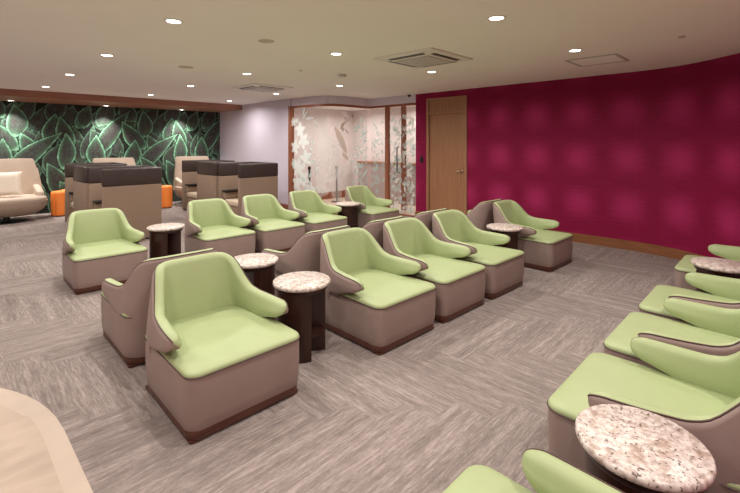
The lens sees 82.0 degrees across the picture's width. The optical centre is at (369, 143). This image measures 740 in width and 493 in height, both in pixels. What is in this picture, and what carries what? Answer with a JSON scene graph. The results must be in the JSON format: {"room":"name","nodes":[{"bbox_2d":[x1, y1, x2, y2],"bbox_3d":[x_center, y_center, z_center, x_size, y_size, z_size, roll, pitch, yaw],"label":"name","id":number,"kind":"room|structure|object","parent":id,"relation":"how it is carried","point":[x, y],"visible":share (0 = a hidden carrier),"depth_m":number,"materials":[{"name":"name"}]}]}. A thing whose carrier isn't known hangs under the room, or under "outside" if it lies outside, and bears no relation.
{"room":"airport lounge","nodes":[
{"label":"airport lounge","id":0,"kind":"room"},
{"bbox_2d":[0,405,63,492],"bbox_3d":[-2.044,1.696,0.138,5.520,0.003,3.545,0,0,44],"label":"table","id":1,"kind":"object","parent":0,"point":[26,464],"depth_m":2.29,"materials":[{"name":"beige wood"}]},
{"bbox_2d":[0,388,92,492],"bbox_3d":[-2.045,1.708,0.208,5.620,0.024,3.645,0,0,44],"label":"trim","id":2,"kind":"structure","parent":1,"relation":"attached to","point":[72,478],"depth_m":2.44,"materials":[{"name":"stone"}]},
{"bbox_2d":[0,101,219,214],"bbox_3d":[-8.176,0.340,10.234,9.456,2.720,0.001,0,0,-44],"label":"wall","id":3,"kind":"structure","parent":0,"point":[55,136],"depth_m":11.21,"materials":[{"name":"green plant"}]},
{"bbox_2d":[0,88,241,111],"bbox_3d":[-7.666,-1.075,9.749,9.484,0.149,1.395,0,0,-44],"label":"trim","id":4,"kind":"structure","parent":3,"relation":"attached to","point":[5,94],"depth_m":10.42,"materials":[{"name":"brown wood"}]},
{"bbox_2d":[220,99,290,203],"bbox_3d":[-3.485,0.275,12.344,4.180,2.850,0.120,0,0,44],"label":"wall","id":5,"kind":"structure","parent":0,"point":[258,132],"depth_m":11.83,"materials":[{"name":"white paint"}]},
{"bbox_2d":[280,203,287,209],"bbox_3d":[-3.405,1.625,12.168,3.740,0.150,0.020,0,0,44],"label":"baseboard","id":6,"kind":"structure","parent":5,"relation":"attached to","point":[285,206],"depth_m":10.96,"materials":[{"name":"red wood"}]},
{"bbox_2d":[288,106,293,195],"bbox_3d":[-2.013,0.370,10.875,0.080,2.660,0.130,0,0,44],"label":"trim","id":7,"kind":"structure","parent":5,"relation":"attached to","point":[290,109],"depth_m":10.84,"materials":[{"name":"red wood"}]},
{"bbox_2d":[294,107,353,192],"bbox_3d":[-1.629,0.275,12.874,0.100,2.850,3.230,0,0,44],"label":"wall","id":8,"kind":"structure","parent":0,"point":[328,151],"depth_m":13.10,"materials":[{"name":"paint"}]},
{"bbox_2d":[318,190,344,199],"bbox_3d":[-1.624,1.587,12.793,0.020,0.214,3.100,0,0,44],"label":"baseboard","id":9,"kind":"structure","parent":8,"relation":"attached to","point":[326,195],"depth_m":13.22,"materials":[{"name":"red wood"}]},
{"bbox_2d":[291,108,366,196],"bbox_3d":[-1.046,0.383,10.509,1.952,2.575,0.741,0,0,-1],"label":"decal","id":10,"kind":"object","parent":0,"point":[298,166],"depth_m":10.55,"materials":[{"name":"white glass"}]},
{"bbox_2d":[0,197,680,492],"bbox_3d":[-1.281,1.747,5.994,16.600,0.106,13.200,0,0,44],"label":"floor","id":11,"kind":"structure","parent":0,"point":[476,387],"depth_m":2.96,"materials":[{"name":"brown carpet"}]},
{"bbox_2d":[0,158,47,224],"bbox_3d":[-7.959,1.019,9.317,1.145,1.362,1.424,0,0,44],"label":"chair","id":12,"kind":"object","parent":11,"relation":"on","point":[32,200],"visible":0.91,"depth_m":9.49,"materials":[{"name":"beige leather"}]},
{"bbox_2d":[0,171,21,195],"bbox_3d":[-7.871,0.860,9.203,0.540,0.507,0.244,0,0,-38],"label":"throw pillow","id":13,"kind":"object","parent":12,"relation":"on","point":[10,182],"visible":1,"depth_m":9.20,"materials":[{"name":"fabric"}]},
{"bbox_2d":[0,194,46,203],"bbox_3d":[-7.900,1.194,9.260,0.950,0.104,1.390,0,0,44],"label":"seat cushion","id":14,"kind":"object","parent":12,"relation":"on","point":[24,198],"depth_m":9.20,"materials":[{"name":"beige leather"}]},
{"bbox_2d":[51,190,64,216],"bbox_3d":[-7.345,1.401,10.087,0.354,0.597,0.354,0,0,44],"label":"stool","id":15,"kind":"object","parent":11,"relation":"on","point":[57,197],"visible":0.83,"depth_m":9.93,"materials":[{"name":"leather"}]},
{"bbox_2d":[65,162,125,221],"bbox_3d":[-5.890,1.060,9.159,0.972,1.280,0.952,0,0,44],"label":"booth","id":16,"kind":"object","parent":11,"relation":"on","point":[69,180],"visible":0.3,"depth_m":9.14,"materials":[{"name":"fabric"}]},
{"bbox_2d":[73,164,135,211],"bbox_3d":[-5.209,1.060,8.439,0.972,1.280,0.952,0,0,44],"label":"booth","id":17,"kind":"object","parent":11,"relation":"on","point":[80,172],"visible":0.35,"depth_m":8.07,"materials":[{"name":"fabric"}]},
{"bbox_2d":[62,208,147,294],"bbox_3d":[-3.356,1.285,5.363,0.858,0.830,0.976,0,0,-44],"label":"lounge chair","id":18,"kind":"object","parent":11,"relation":"on","point":[99,245],"visible":0.97,"depth_m":5.21,"materials":[{"name":"green leather"}]},
{"bbox_2d":[92,158,135,165],"bbox_3d":[-6.380,1.032,10.794,1.145,1.336,1.260,0,0,44],"label":"chair","id":19,"kind":"object","parent":11,"relation":"on","point":[129,161],"visible":0.06,"depth_m":11.19,"materials":[{"name":"beige leather"}]},
{"bbox_2d":[88,165,161,238],"bbox_3d":[-4.472,1.060,7.777,0.972,1.280,0.952,0,0,44],"label":"booth","id":20,"kind":"object","parent":11,"relation":"on","point":[136,190],"visible":0.79,"depth_m":7.54,"materials":[{"name":"beige fabric"}]},
{"bbox_2d":[101,248,216,367],"bbox_3d":[-1.798,1.285,3.720,0.858,0.830,0.976,0,0,-44],"label":"lounge chair","id":21,"kind":"object","parent":11,"relation":"on","point":[124,307],"visible":0.49,"depth_m":3.25,"materials":[{"name":"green leather"}]},
{"bbox_2d":[146,223,184,258],"bbox_3d":[-2.770,1.405,5.784,0.470,0.589,0.470,0,0,-11],"label":"side table","id":22,"kind":"object","parent":11,"relation":"on","point":[164,238],"visible":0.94,"depth_m":5.63,"materials":[{"name":"brown wood"}]},
{"bbox_2d":[162,185,171,208],"bbox_3d":[-5.467,1.401,11.370,0.354,0.597,0.354,0,0,44],"label":"stool","id":23,"kind":"object","parent":11,"relation":"on","point":[166,189],"visible":0.75,"depth_m":11.24,"materials":[{"name":"leather"}]},
{"bbox_2d":[173,156,208,197],"bbox_3d":[-4.957,1.032,12.256,1.145,1.336,1.260,0,0,44],"label":"chair","id":24,"kind":"object","parent":11,"relation":"on","point":[177,185],"visible":0.23,"depth_m":12.17,"materials":[{"name":"beige leather"}]},
{"bbox_2d":[182,159,231,210],"bbox_3d":[-4.167,1.060,10.956,0.972,1.280,0.952,0,0,44],"label":"booth","id":25,"kind":"object","parent":11,"relation":"on","point":[189,167],"visible":0.23,"depth_m":10.96,"materials":[{"name":"fabric"}]},
{"bbox_2d":[187,191,196,198],"bbox_3d":[-4.214,1.295,10.908,0.790,0.130,0.645,0,0,44],"label":"seat cushion","id":26,"kind":"object","parent":25,"relation":"on","point":[190,194],"depth_m":10.79,"materials":[{"name":"beige leather"}]},
{"bbox_2d":[184,198,255,256],"bbox_3d":[-2.280,1.285,6.381,0.858,0.830,0.976,0,0,-44],"label":"lounge chair","id":27,"kind":"object","parent":11,"relation":"on","point":[209,223],"visible":0.91,"depth_m":6.27,"materials":[{"name":"green leather"}]},
{"bbox_2d":[145,252,299,443],"bbox_3d":[-1.066,1.285,2.978,0.858,0.830,0.976,0,0,-44],"label":"lounge chair","id":28,"kind":"object","parent":11,"relation":"on","point":[216,354],"visible":1,"depth_m":2.78,"materials":[{"name":"green leather"}]},
{"bbox_2d":[197,160,251,199],"bbox_3d":[-3.479,1.060,10.230,0.972,1.280,0.952,0,0,44],"label":"booth","id":29,"kind":"object","parent":11,"relation":"on","point":[207,171],"visible":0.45,"depth_m":9.87,"materials":[{"name":"fabric"}]},
{"bbox_2d":[218,162,277,215],"bbox_3d":[-2.735,1.060,9.560,0.972,1.280,0.952,0,0,44],"label":"booth","id":30,"kind":"object","parent":11,"relation":"on","point":[236,180],"visible":0.67,"depth_m":9.38,"materials":[{"name":"fabric"}]},
{"bbox_2d":[222,189,237,191],"bbox_3d":[-3.116,1.045,9.604,0.197,0.030,0.370,0,0,44],"label":"shelf","id":31,"kind":"object","parent":30,"relation":"attached to","point":[223,190],"depth_m":9.56,"materials":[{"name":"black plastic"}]},
{"bbox_2d":[224,198,237,206],"bbox_3d":[-2.782,1.295,9.512,0.790,0.130,0.645,0,0,44],"label":"seat cushion","id":32,"kind":"object","parent":30,"relation":"on","point":[233,202],"depth_m":9.33,"materials":[{"name":"beige leather"}]},
{"bbox_2d":[234,253,277,318],"bbox_3d":[-1.125,1.405,4.119,0.470,0.589,0.470,0,0,44],"label":"side table","id":33,"kind":"object","parent":11,"relation":"on","point":[259,268],"visible":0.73,"depth_m":4.02,"materials":[{"name":"beige stone"}]},
{"bbox_2d":[241,194,304,252],"bbox_3d":[-1.638,1.285,6.998,0.858,0.830,0.976,0,0,-44],"label":"lounge chair","id":34,"kind":"object","parent":11,"relation":"on","point":[273,225],"visible":0.9,"depth_m":6.84,"materials":[{"name":"green leather"}]},
{"bbox_2d":[273,271,330,363],"bbox_3d":[-0.558,1.405,3.497,0.470,0.589,0.470,0,0,-11],"label":"side table","id":35,"kind":"object","parent":11,"relation":"on","point":[303,292],"visible":0.92,"depth_m":3.33,"materials":[{"name":"stone"}]},
{"bbox_2d":[312,326,323,337],"bbox_3d":[-0.558,1.514,3.497,0.358,0.021,0.358,0,0,-11],"label":"shelf","id":36,"kind":"object","parent":35,"relation":"attached to","point":[316,330],"depth_m":3.44,"materials":[{"name":"brown wood"}]},
{"bbox_2d":[262,225,349,295],"bbox_3d":[-0.708,1.285,4.739,0.858,0.830,0.976,0,0,-44],"label":"lounge chair","id":37,"kind":"object","parent":11,"relation":"on","point":[304,255],"visible":0.38,"depth_m":4.27,"materials":[{"name":"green leather"}]},
{"bbox_2d":[308,166,310,184],"bbox_3d":[-1.729,1.164,12.155,0.320,1.060,0.320,0,0,44],"label":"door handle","id":38,"kind":"object","parent":11,"relation":"on","point":[309,167],"visible":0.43,"depth_m":12.13,"materials":[{"name":"black metal"}]},
{"bbox_2d":[288,190,347,233],"bbox_3d":[-0.982,1.285,7.629,0.858,0.830,0.976,0,0,-44],"label":"lounge chair","id":39,"kind":"object","parent":11,"relation":"on","point":[316,214],"visible":0.73,"depth_m":7.69,"materials":[{"name":"green leather"}]},
{"bbox_2d":[331,166,341,202],"bbox_3d":[-0.976,1.164,12.469,0.320,1.060,0.320,0,0,44],"label":"stanchion","id":40,"kind":"object","parent":11,"relation":"on","point":[336,167],"visible":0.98,"depth_m":12.44,"materials":[{"name":"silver metal"}]},
{"bbox_2d":[335,201,359,227],"bbox_3d":[-0.416,1.405,8.028,0.470,0.589,0.470,0,0,-11],"label":"side table","id":41,"kind":"object","parent":11,"relation":"on","point":[349,208],"visible":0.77,"depth_m":7.85,"materials":[{"name":"brown wood"}]},
{"bbox_2d":[345,185,398,227],"bbox_3d":[-0.004,1.285,8.547,0.858,0.830,0.976,0,0,-44],"label":"lounge chair","id":42,"kind":"object","parent":11,"relation":"on","point":[371,207],"visible":0.73,"depth_m":8.56,"materials":[{"name":"green leather"}]},
{"bbox_2d":[320,227,435,354],"bbox_3d":[0.021,1.285,3.993,0.858,0.830,0.976,0,0,-44],"label":"lounge chair","id":43,"kind":"object","parent":11,"relation":"on","point":[371,302],"visible":0.95,"depth_m":3.76,"materials":[{"name":"green leather"}]},
{"bbox_2d":[362,216,403,247],"bbox_3d":[-0.076,1.285,5.337,0.858,0.830,0.976,0,0,-44],"label":"lounge chair","id":44,"kind":"object","parent":11,"relation":"on","point":[375,227],"visible":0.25,"depth_m":4.86,"materials":[{"name":"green leather"}]},
{"bbox_2d":[357,161,415,205],"bbox_3d":[0.642,1.110,12.482,2.560,1.160,0.378,0,0,44],"label":"base cabinet","id":45,"kind":"object","parent":11,"relation":"on","point":[381,174],"visible":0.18,"depth_m":12.53,"materials":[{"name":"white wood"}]},
{"bbox_2d":[401,106,405,209],"bbox_3d":[0.868,0.307,10.951,0.100,2.774,0.100,0,0,44],"label":"wooden post","id":46,"kind":"object","parent":11,"relation":"on","point":[403,108],"visible":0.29,"depth_m":10.91,"materials":[{"name":"red wood"}]},
{"bbox_2d":[413,208,446,232],"bbox_3d":[0.563,1.285,5.957,0.858,0.830,0.976,0,0,-44],"label":"lounge chair","id":47,"kind":"object","parent":11,"relation":"on","point":[425,217],"visible":0.12,"depth_m":5.49,"materials":[{"name":"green leather"}]},
{"bbox_2d":[383,217,485,323],"bbox_3d":[0.642,1.285,4.602,0.858,0.830,0.976,0,0,-44],"label":"lounge chair","id":48,"kind":"object","parent":11,"relation":"on","point":[459,284],"visible":0.77,"depth_m":4.45,"materials":[{"name":"green leather"}]},
{"bbox_2d":[432,209,523,299],"bbox_3d":[1.274,1.285,5.215,0.858,0.830,0.976,0,0,-44],"label":"lounge chair","id":49,"kind":"object","parent":11,"relation":"on","point":[504,272],"visible":0.72,"depth_m":5.07,"materials":[{"name":"green leather"}]},
{"bbox_2d":[466,199,501,231],"bbox_3d":[1.618,1.285,6.954,0.858,0.830,0.976,0,0,-44],"label":"lounge chair","id":50,"kind":"object","parent":11,"relation":"on","point":[481,215],"visible":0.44,"depth_m":6.48,"materials":[{"name":"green leather"}]},
{"bbox_2d":[486,223,522,249],"bbox_3d":[1.820,1.405,5.766,0.470,0.589,0.470,0,0,-11],"label":"side table","id":51,"kind":"object","parent":11,"relation":"on","point":[512,230],"visible":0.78,"depth_m":5.61,"materials":[{"name":"brown wood"}]},
{"bbox_2d":[493,200,572,271],"bbox_3d":[2.329,1.285,6.212,0.858,0.830,0.976,0,0,-44],"label":"lounge chair","id":52,"kind":"object","parent":11,"relation":"on","point":[545,250],"visible":0.82,"depth_m":5.90,"materials":[{"name":"green leather"}]},
{"bbox_2d":[443,448,736,492],"bbox_3d":[0.509,1.285,1.151,0.976,0.830,0.858,0,0,44],"label":"lounge chair","id":53,"kind":"object","parent":11,"relation":"on","point":[546,472],"visible":1,"depth_m":1.54,"materials":[{"name":"green leather"}]},
{"bbox_2d":[547,337,739,492],"bbox_3d":[1.484,1.285,2.080,0.976,0.830,0.858,0,0,44],"label":"lounge chair","id":54,"kind":"object","parent":11,"relation":"on","point":[699,392],"visible":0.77,"depth_m":2.15,"materials":[{"name":"green leather"}]},
{"bbox_2d":[575,404,716,492],"bbox_3d":[1.020,1.405,1.606,0.446,0.589,0.446,0,0,-11],"label":"side table","id":55,"kind":"object","parent":11,"relation":"on","point":[630,449],"visible":1,"depth_m":1.54,"materials":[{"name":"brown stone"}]},
{"bbox_2d":[603,298,739,370],"bbox_3d":[2.119,1.285,2.717,0.976,0.830,0.858,0,0,44],"label":"lounge chair","id":56,"kind":"object","parent":11,"relation":"on","point":[714,330],"visible":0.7,"depth_m":2.88,"materials":[{"name":"green leather"}]},
{"bbox_2d":[638,272,739,323],"bbox_3d":[2.751,1.285,3.352,0.976,0.830,0.858,0,0,44],"label":"lounge chair","id":57,"kind":"object","parent":11,"relation":"on","point":[725,291],"visible":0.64,"depth_m":3.56,"materials":[{"name":"green leather"}]},
{"bbox_2d":[674,244,739,290],"bbox_3d":[3.797,1.285,4.412,0.976,0.830,0.858,0,0,44],"label":"lounge chair","id":58,"kind":"object","parent":11,"relation":"on","point":[684,266],"visible":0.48,"depth_m":4.64,"materials":[{"name":"green leather"}]},
{"bbox_2d":[691,257,739,293],"bbox_3d":[3.279,1.405,3.968,0.470,0.589,0.470,0,0,-11],"label":"side table","id":59,"kind":"object","parent":11,"relation":"on","point":[722,267],"visible":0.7,"depth_m":3.92,"materials":[{"name":"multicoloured stone"}]},
{"bbox_2d":[291,94,415,105],"bbox_3d":[-0.408,-1.055,10.551,3.236,0.190,0.986,0,0,8],"label":"wall","id":60,"kind":"structure","parent":0,"point":[314,99],"depth_m":10.36,"materials":[{"name":"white paint"}]},
{"bbox_2d":[292,103,415,108],"bbox_3d":[-0.427,-0.932,10.527,3.206,0.055,0.933,0,0,8],"label":"trim","id":61,"kind":"structure","parent":60,"relation":"attached to","point":[404,104],"depth_m":10.36,"materials":[{"name":"red wood"}]},
{"bbox_2d":[371,121,384,197],"bbox_3d":[0.219,0.383,10.722,0.510,2.575,0.014,0,0,44],"label":"window","id":62,"kind":"structure","parent":60,"relation":"in","point":[382,122],"depth_m":10.77,"materials":[{"name":"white glass"}]},
{"bbox_2d":[385,107,389,207],"bbox_3d":[0.432,0.395,10.489,0.100,2.610,0.090,0,0,44],"label":"trim","id":63,"kind":"structure","parent":60,"relation":"attached to","point":[387,109],"depth_m":10.45,"materials":[{"name":"red wood"}]},
{"bbox_2d":[390,117,401,213],"bbox_3d":[0.601,0.392,10.297,0.390,2.584,0.089,0,0,44],"label":"door","id":64,"kind":"structure","parent":60,"relation":"in","point":[397,158],"depth_m":10.30,"materials":[{"name":"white glass"}]},
{"bbox_2d":[308,105,415,110],"bbox_3d":[-0.208,-1.113,11.403,3.988,0.065,3.155,0,0,44],"label":"ceiling","id":65,"kind":"structure","parent":0,"point":[322,107],"depth_m":12.96,"materials":[{"name":"paint"}]},
{"bbox_2d":[0,0,739,104],"bbox_3d":[-1.281,-1.200,5.994,16.600,0.100,13.200,0,0,44],"label":"ceiling","id":66,"kind":"structure","parent":0,"point":[42,41],"depth_m":4.73,"materials":[{"name":"paint"}]},
{"bbox_2d":[99,54,114,56],"bbox_3d":[-3.396,-1.145,5.500,0.172,0.008,0.172,0,0,44],"label":"recessed light","id":67,"kind":"object","parent":66,"relation":"in","point":[107,55],"visible":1,"depth_m":5.51,"materials":[{"name":"white plastic"}]},
{"bbox_2d":[163,18,182,23],"bbox_3d":[-1.834,-1.145,3.979,0.172,0.008,0.172,0,0,44],"label":"recessed light","id":68,"kind":"object","parent":66,"relation":"in","point":[168,20],"visible":1,"depth_m":3.97,"materials":[{"name":"white plastic"}]},
{"bbox_2d":[178,66,193,68],"bbox_3d":[-2.749,-1.146,6.364,0.220,0.006,0.220,0,0,44],"label":"ceiling speaker","id":69,"kind":"object","parent":66,"relation":"attached to","point":[187,67],"visible":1,"depth_m":6.37,"materials":[{"name":"beige plastic"}]},
{"bbox_2d":[231,83,292,91],"bbox_3d":[-2.192,-1.123,8.669,0.900,0.054,0.900,0,0,44],"label":"air conditioner","id":70,"kind":"object","parent":66,"relation":"attached to","point":[254,86],"visible":1,"depth_m":8.47,"materials":[{"name":"white plastic"}]},
{"bbox_2d":[244,87,279,91],"bbox_3d":[-2.192,-1.103,8.669,0.522,0.013,0.522,0,0,44],"label":"grille","id":71,"kind":"object","parent":70,"relation":"attached to","point":[261,89],"depth_m":8.57,"materials":[{"name":"grey plastic"}]},
{"bbox_2d":[258,39,274,42],"bbox_3d":[-1.158,-1.146,4.758,0.180,0.006,0.180,0,0,44],"label":"ceiling speaker","id":72,"kind":"object","parent":66,"relation":"attached to","point":[260,40],"visible":1,"depth_m":4.75,"materials":[{"name":"beige plastic"}]},
{"bbox_2d":[329,52,342,54],"bbox_3d":[-0.431,-1.145,5.418,0.172,0.008,0.172,0,0,44],"label":"recessed light","id":73,"kind":"object","parent":66,"relation":"in","point":[331,53],"visible":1,"depth_m":5.39,"materials":[{"name":"white plastic"}]},
{"bbox_2d":[373,47,472,68],"bbox_3d":[0.717,-1.123,5.723,0.950,0.054,0.950,0,0,44],"label":"air conditioner","id":74,"kind":"object","parent":66,"relation":"attached to","point":[426,57],"visible":1,"depth_m":5.55,"materials":[{"name":"white plastic"}]},
{"bbox_2d":[394,55,451,66],"bbox_3d":[0.717,-1.103,5.723,0.551,0.013,0.551,0,0,44],"label":"grille","id":75,"kind":"object","parent":74,"relation":"attached to","point":[424,60],"depth_m":5.66,"materials":[{"name":"grey plastic"}]},
{"bbox_2d":[487,15,505,20],"bbox_3d":[1.151,-1.145,3.876,0.172,0.008,0.172,0,0,44],"label":"recessed light","id":76,"kind":"object","parent":66,"relation":"in","point":[494,17],"visible":1,"depth_m":3.86,"materials":[{"name":"white plastic"}]},
{"bbox_2d":[568,49,582,51],"bbox_3d":[2.513,-1.145,5.216,0.172,0.008,0.172,0,0,44],"label":"recessed light","id":77,"kind":"object","parent":66,"relation":"in","point":[570,50],"visible":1,"depth_m":5.22,"materials":[{"name":"white plastic"}]},
{"bbox_2d":[564,53,629,66],"bbox_3d":[3.120,-1.145,5.854,0.640,0.010,0.640,0,0,44],"label":"ceiling hatch","id":78,"kind":"object","parent":66,"relation":"attached to","point":[610,58],"visible":1,"depth_m":5.84,"materials":[{"name":"grey plastic"}]},
{"bbox_2d":[354,106,415,185],"bbox_3d":[0.968,0.275,12.530,4.100,2.850,0.100,0,0,44],"label":"wall","id":79,"kind":"structure","parent":0,"point":[376,116],"depth_m":13.18,"materials":[{"name":"paint"}]},
{"bbox_2d":[416,72,633,240],"bbox_3d":[2.677,0.275,8.365,4.400,2.850,0.120,0,0,44],"label":"wall","id":80,"kind":"structure","parent":0,"point":[562,150],"depth_m":7.63,"materials":[{"name":"red paint"}]},
{"bbox_2d":[402,114,415,213],"bbox_3d":[0.921,0.383,10.034,0.405,2.565,0.020,0,0,44],"label":"door","id":81,"kind":"structure","parent":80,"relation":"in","point":[404,183],"depth_m":10.02,"materials":[{"name":"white glass"}]},
{"bbox_2d":[426,95,466,214],"bbox_3d":[1.675,0.340,9.287,1.040,2.720,0.158,0,0,44],"label":"door","id":82,"kind":"structure","parent":80,"relation":"in","point":[446,117],"depth_m":9.29,"materials":[{"name":"brown wood"}]},
{"bbox_2d":[545,229,635,250],"bbox_3d":[3.144,1.625,7.813,3.000,0.150,0.020,0,0,44],"label":"baseboard","id":83,"kind":"structure","parent":80,"relation":"attached to","point":[581,238],"depth_m":7.09,"materials":[{"name":"brown wood"}]},
{"bbox_2d":[634,53,739,258],"bbox_3d":[2.902,0.275,2.318,1.643,2.850,9.384,0,0,26],"label":"wall","id":84,"kind":"structure","parent":0,"point":[687,117],"depth_m":6.13,"materials":[{"name":"red paint"}]},
{"bbox_2d":[634,241,705,259],"bbox_3d":[2.822,1.625,2.309,1.543,0.150,9.265,0,0,26],"label":"baseboard","id":85,"kind":"structure","parent":84,"relation":"attached to","point":[658,250],"depth_m":6.46,"materials":[{"name":"brown wood"}]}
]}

